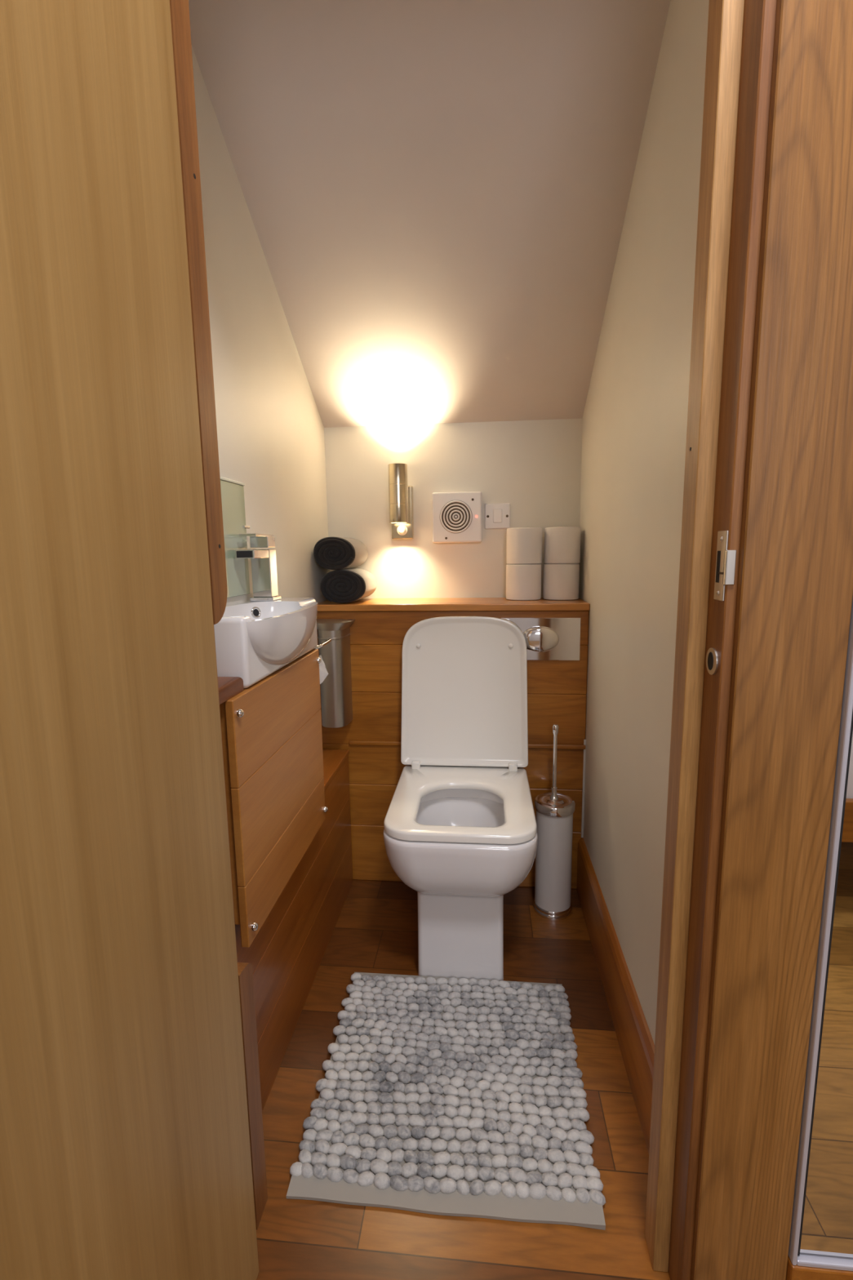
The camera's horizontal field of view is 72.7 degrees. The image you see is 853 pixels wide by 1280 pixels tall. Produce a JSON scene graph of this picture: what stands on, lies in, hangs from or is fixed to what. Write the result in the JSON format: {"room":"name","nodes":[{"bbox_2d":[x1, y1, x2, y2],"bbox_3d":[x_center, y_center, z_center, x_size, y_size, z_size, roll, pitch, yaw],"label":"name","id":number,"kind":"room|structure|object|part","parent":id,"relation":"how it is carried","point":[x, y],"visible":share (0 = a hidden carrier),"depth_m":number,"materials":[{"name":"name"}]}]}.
{"room":"bathroom","nodes":[
{"label":"bathroom","id":0,"kind":"room"},
{"bbox_2d":[191,44,329,606],"bbox_3d":[-0.421,-0.298,1.434,0.060,2.324,1.240,0,9,6],"label":"wall","id":1,"kind":"structure","parent":0,"point":[271,440],"depth_m":1.36,"materials":[{"name":"paint"}]},
{"bbox_2d":[219,476,249,597],"bbox_3d":[-0.415,-0.199,1.129,0.012,0.242,0.340,0,9,6],"label":"backsplash","id":2,"kind":"structure","parent":1,"relation":"attached to","point":[232,491],"depth_m":1.23,"materials":[{"name":"green"}]},
{"bbox_2d":[219,648,328,947],"bbox_3d":[-0.342,0.272,1.194,0.144,0.432,0.484,0,9,6],"label":"vanity cabinet","id":3,"kind":"object","parent":1,"relation":"attached to","point":[271,730],"visible":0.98,"depth_m":1.08,"materials":[{"name":"brown wood"}]},
{"bbox_2d":[217,676,244,704],"bbox_3d":[-0.378,0.082,0.925,0.125,0.026,0.122,0,9,6],"label":"countertop","id":4,"kind":"structure","parent":3,"relation":"on","point":[228,687],"depth_m":0.94,"materials":[{"name":"brown wood"}]},
{"bbox_2d":[213,597,317,688],"bbox_3d":[-0.329,-0.009,1.189,0.169,0.123,0.426,0,9,6],"label":"basin","id":5,"kind":"object","parent":4,"relation":"in","point":[254,640],"visible":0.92,"depth_m":1.05,"materials":[{"name":"white ceramic"}]},
{"bbox_2d":[235,533,280,600],"bbox_3d":[-0.372,-0.158,1.274,0.054,0.147,0.132,0,9,6],"label":"tap","id":6,"kind":"object","parent":5,"relation":"on","point":[264,563],"visible":1,"depth_m":1.29,"materials":[{"name":"silver metal"}]},
{"bbox_2d":[235,551,252,557],"bbox_3d":[-0.378,-0.178,1.205,0.034,0.014,0.002,0,9,6],"label":"outlet","id":7,"kind":"object","parent":6,"relation":"attached to","point":[238,553],"depth_m":1.20,"materials":[{"name":"black"}]},
{"bbox_3d":[-0.374,-0.185,1.248,0.042,0.018,0.086,0,9,6],"label":"spout","id":8,"kind":"part","parent":6,"relation":"part of","materials":[{"name":"silver metal"}]},
{"bbox_3d":[-0.371,-0.218,1.274,0.042,0.029,0.109,0,9,6],"label":"lever","id":9,"kind":"part","parent":6,"relation":"part of","materials":[{"name":"silver metal"}]},
{"bbox_3d":[-0.367,-0.095,1.323,0.054,0.008,0.054,0,9,6],"label":"plate","id":10,"kind":"part","parent":6,"relation":"part of","materials":[{"name":"silver metal"}]},
{"bbox_2d":[315,638,331,648],"bbox_3d":[-0.285,0.040,1.459,0.066,0.071,0.137,0,9,6],"label":"paper holder","id":11,"kind":"object","parent":3,"relation":"attached to","point":[319,646],"visible":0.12,"depth_m":1.44,"materials":[{"name":"silver metal"}]},
{"bbox_2d":[318,654,328,684],"bbox_3d":[-0.298,0.082,1.477,0.112,0.086,0.098,0,9,6],"label":"toilet roll","id":12,"kind":"object","parent":11,"relation":"on","point":[323,673],"visible":0.11,"depth_m":1.44,"materials":[{"name":"white paper"}]},
{"bbox_2d":[188,0,671,427],"bbox_3d":[0.018,-1.005,1.280,0.963,0.851,1.241,0,9,6],"label":"ceiling","id":13,"kind":"structure","parent":0,"point":[436,193],"depth_m":1.24,"materials":[{"name":"paint"}]},
{"bbox_2d":[324,418,582,598],"bbox_3d":[0.091,-0.005,2.029,0.963,1.550,0.060,0,9,6],"label":"wall","id":14,"kind":"structure","parent":0,"point":[534,467],"depth_m":1.93,"materials":[{"name":"paint"}]},
{"bbox_2d":[387,462,413,539],"bbox_3d":[-0.084,-0.450,1.896,0.072,0.234,0.100,0,9,6],"label":"wall lamp","id":15,"kind":"object","parent":14,"relation":"attached to","point":[401,501],"visible":1,"depth_m":1.86,"materials":[{"name":"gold metal"}]},
{"bbox_3d":[-0.080,-0.424,1.936,0.072,0.172,0.028,0,9,6],"label":"plate","id":16,"kind":"part","parent":15,"relation":"part of","materials":[{"name":"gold metal"}]},
{"bbox_2d":[431,491,481,542],"bbox_3d":[0.101,-0.405,1.920,0.164,0.164,0.031,0,9,6],"label":"fan","id":17,"kind":"object","parent":14,"relation":"attached to","point":[456,516],"visible":1,"depth_m":1.91,"materials":[{"name":"white plastic"}]},
{"bbox_2d":[440,500,472,533],"bbox_3d":[0.097,-0.406,1.909,0.107,0.107,0.001,0,9,6],"label":"grille","id":18,"kind":"object","parent":17,"relation":"attached to","point":[455,516],"depth_m":1.91,"materials":[{"name":"white plastic"}]},
{"bbox_2d":[484,502,510,528],"bbox_3d":[0.234,-0.409,1.915,0.084,0.083,0.013,0,9,6],"label":"plate","id":19,"kind":"object","parent":14,"relation":"attached to","point":[497,516],"visible":0.98,"depth_m":1.91,"materials":[{"name":"white plastic"}]},
{"bbox_2d":[256,879,670,1279],"bbox_3d":[0.035,0.897,1.467,0.963,0.060,1.452,0,9,6],"label":"floor","id":20,"kind":"structure","parent":0,"point":[375,931],"depth_m":1.04,"materials":[{"name":"brown wood"}]},
{"bbox_2d":[235,749,352,1111],"bbox_3d":[-0.340,0.647,1.426,0.102,0.456,0.946,0,9,6],"label":"wood panel","id":21,"kind":"object","parent":20,"relation":"on","point":[286,955],"visible":0.35,"depth_m":1.38,"materials":[{"name":"brown wood"}]},
{"bbox_2d":[286,972,605,1230],"bbox_3d":[0.051,0.894,1.210,0.543,0.024,0.528,0,9,6],"label":"bath mat","id":22,"kind":"object","parent":20,"relation":"on","point":[453,1096],"visible":1,"depth_m":1.12,"materials":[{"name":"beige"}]},
{"bbox_2d":[316,610,589,888],"bbox_3d":[0.072,0.354,1.835,0.842,0.899,0.027,0,9,6],"label":"wood panel","id":23,"kind":"object","parent":20,"relation":"on","point":[557,690],"visible":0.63,"depth_m":1.81,"materials":[{"name":"brown wood"}]},
{"bbox_2d":[316,618,355,728],"bbox_3d":[-0.285,0.101,1.775,0.126,0.322,0.100,0,9,6],"label":"bin","id":24,"kind":"object","parent":23,"relation":"attached to","point":[336,703],"visible":0.86,"depth_m":1.75,"materials":[{"name":"grey metal"}]},
{"bbox_2d":[317,597,590,611],"bbox_3d":[0.075,-0.116,1.863,0.841,0.021,0.233,0,9,6],"label":"shelf","id":25,"kind":"object","parent":23,"relation":"on","point":[447,603],"visible":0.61,"depth_m":1.77,"materials":[{"name":"brown wood"}]},
{"bbox_2d":[320,568,377,603],"bbox_3d":[-0.249,-0.179,1.888,0.149,0.104,0.191,0,9,6],"label":"rolled towel","id":26,"kind":"object","parent":25,"relation":"on","point":[349,584],"visible":1,"depth_m":1.80,"materials":[{"name":"grey fabric"}]},
{"bbox_2d":[313,536,368,569],"bbox_3d":[-0.273,-0.280,1.871,0.137,0.101,0.198,0,9,6],"label":"rolled towel","id":27,"kind":"object","parent":26,"relation":"on","point":[332,553],"visible":1,"depth_m":1.78,"materials":[{"name":"grey fabric"}]},
{"bbox_2d":[506,564,541,600],"bbox_3d":[0.312,-0.187,1.867,0.112,0.112,0.112,0,9,6],"label":"toilet roll","id":28,"kind":"object","parent":25,"relation":"on","point":[523,581],"visible":0.94,"depth_m":1.82,"materials":[{"name":"white paper"}]},
{"bbox_2d":[506,527,542,564],"bbox_3d":[0.312,-0.300,1.851,0.112,0.112,0.112,0,9,6],"label":"toilet roll","id":29,"kind":"object","parent":28,"relation":"on","point":[524,544],"visible":1,"depth_m":1.80,"materials":[{"name":"beige paper"}]},
{"bbox_2d":[542,563,579,599],"bbox_3d":[0.431,-0.188,1.857,0.112,0.112,0.112,0,9,6],"label":"toilet roll","id":30,"kind":"object","parent":25,"relation":"on","point":[561,581],"visible":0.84,"depth_m":1.81,"materials":[{"name":"beige paper"}]},
{"bbox_2d":[544,526,581,564],"bbox_3d":[0.432,-0.300,1.842,0.112,0.112,0.112,0,9,6],"label":"toilet roll","id":31,"kind":"object","parent":30,"relation":"on","point":[562,544],"visible":1,"depth_m":1.79,"materials":[{"name":"beige paper"}]},
{"bbox_3d":[0.121,0.329,1.817,0.740,0.014,0.009,0,9,6],"label":"moulding","id":32,"kind":"part","parent":23,"relation":"part of","materials":[{"name":"brown wood"}]},
{"bbox_2d":[500,617,581,660],"bbox_3d":[0.341,-0.001,1.736,0.236,0.129,0.024,0,9,6],"label":"flush plate","id":33,"kind":"object","parent":23,"relation":"attached to","point":[546,638],"visible":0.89,"depth_m":1.73,"materials":[{"name":"silver metal"}]},
{"bbox_2d":[382,616,537,980],"bbox_3d":[0.095,0.401,1.573,0.384,0.885,0.494,0,9,6],"label":"toilet","id":34,"kind":"object","parent":20,"relation":"on","point":[460,826],"visible":0.99,"depth_m":1.68,"materials":[{"name":"white ceramic"}]},
{"bbox_3d":[0.095,0.426,1.557,0.371,0.022,0.439,0,9,6],"label":"seat","id":35,"kind":"part","parent":34,"relation":"part of","materials":[{"name":"white plastic"}]},
{"bbox_3d":[0.113,0.154,1.743,0.384,0.449,0.067,0,9,6],"label":"lid","id":36,"kind":"part","parent":34,"relation":"part of","materials":[{"name":"white plastic"}]},
{"bbox_2d":[533,810,573,919],"bbox_3d":[0.381,0.657,1.738,0.117,0.322,0.117,0,9,6],"label":"brush holder","id":37,"kind":"object","parent":20,"relation":"on","point":[553,855],"visible":0.87,"depth_m":1.70,"materials":[{"name":"white ceramic"}]},
{"bbox_2d":[534,724,575,817],"bbox_3d":[0.379,0.505,1.715,0.117,0.530,0.117,0,9,6],"label":"toilet brush","id":38,"kind":"object","parent":37,"relation":"in","point":[554,804],"visible":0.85,"depth_m":1.68,"materials":[{"name":"silver metal"}]},
{"bbox_3d":[0.374,0.355,1.692,0.026,0.228,0.026,0,9,6],"label":"handle","id":39,"kind":"part","parent":38,"relation":"part of","materials":[{"name":"silver metal"}]},
{"bbox_2d":[578,0,709,1043],"bbox_3d":[0.478,-0.297,1.345,0.060,2.324,1.240,0,9,6],"label":"wall","id":40,"kind":"structure","parent":0,"point":[634,425],"depth_m":1.15,"materials":[{"name":"paint"}]},
{"bbox_2d":[576,837,654,1153],"bbox_3d":[0.441,0.785,1.374,0.016,0.178,0.958,0,9,6],"label":"baseboard","id":41,"kind":"structure","parent":40,"relation":"attached to","point":[636,1043],"depth_m":1.27,"materials":[{"name":"brown wood"}]},
{"bbox_3d":[0.518,-0.282,0.665,3.500,2.500,0.095,0,9,6],"label":"wall","id":42,"kind":"structure","parent":0,"visible":0},
{"bbox_2d":[0,0,258,1279],"bbox_3d":[-0.321,0.020,0.404,0.044,1.994,0.661,0,9,6],"label":"door","id":43,"kind":"structure","parent":42,"relation":"in","point":[125,1148],"depth_m":0.52,"materials":[{"name":"brown wood"}]},
{"bbox_2d":[169,0,226,624],"bbox_3d":[-0.303,-0.518,0.735,0.023,0.998,0.046,0,9,6],"label":"trim","id":44,"kind":"structure","parent":42,"relation":"attached to","point":[179,9],"depth_m":0.74,"materials":[{"name":"brown wood"}]},
{"bbox_2d":[213,624,237,961],"bbox_3d":[-0.326,-0.053,0.784,0.030,2.035,0.095,0,9,6],"label":"trim","id":45,"kind":"structure","parent":42,"relation":"attached to","point":[213,624],"depth_m":0.87,"materials":[{"name":"brown wood"}]},
{"bbox_2d":[237,962,267,1229],"bbox_3d":[-0.286,0.724,0.926,0.023,0.456,0.046,0,9,6],"label":"trim","id":46,"kind":"structure","parent":42,"relation":"attached to","point":[245,971],"depth_m":0.92,"materials":[{"name":"brown wood"}]},
{"bbox_2d":[644,0,744,1271],"bbox_3d":[0.341,-0.041,0.745,0.023,2.005,0.046,0,9,6],"label":"trim","id":47,"kind":"structure","parent":42,"relation":"attached to","point":[726,17],"depth_m":0.73,"materials":[{"name":"brown wood"}]},
{"bbox_2d":[668,0,777,1279],"bbox_3d":[0.363,-0.052,0.715,0.034,2.035,0.097,0,9,6],"label":"trim","id":48,"kind":"structure","parent":42,"relation":"attached to","point":[759,15],"depth_m":0.68,"materials":[{"name":"brown wood"}]},
{"bbox_3d":[0.349,-0.086,0.677,0.011,0.081,0.031,0,9,6],"label":"strike plate","id":49,"kind":"part","parent":48,"relation":"part of","materials":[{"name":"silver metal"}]},
{"bbox_2d":[690,0,852,1279],"bbox_3d":[0.415,-0.091,0.650,0.119,2.130,0.013,0,9,6],"label":"trim","id":50,"kind":"structure","parent":42,"relation":"attached to","point":[795,589],"depth_m":0.66,"materials":[{"name":"brown wood"}]},
{"bbox_2d":[786,1256,852,1279],"bbox_3d":[1.380,0.899,0.704,1.790,0.131,0.022,0,9,6],"label":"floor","id":51,"kind":"structure","parent":42,"relation":"attached to","point":[793,1272],"depth_m":0.77,"materials":[{"name":"brown wood"}]},
{"bbox_2d":[788,599,852,1271],"bbox_3d":[0.874,-0.146,0.592,0.802,1.981,0.019,0,9,6],"label":"mirror door","id":52,"kind":"structure","parent":42,"relation":"in","point":[821,1234],"depth_m":0.73,"materials":[{"name":"white"}]},
{"bbox_3d":[0.872,-0.146,0.596,0.782,1.957,0.011,0,9,6],"label":"glass","id":53,"kind":"part","parent":52,"relation":"part of","materials":[{"name":"brown mirror"}]}
]}

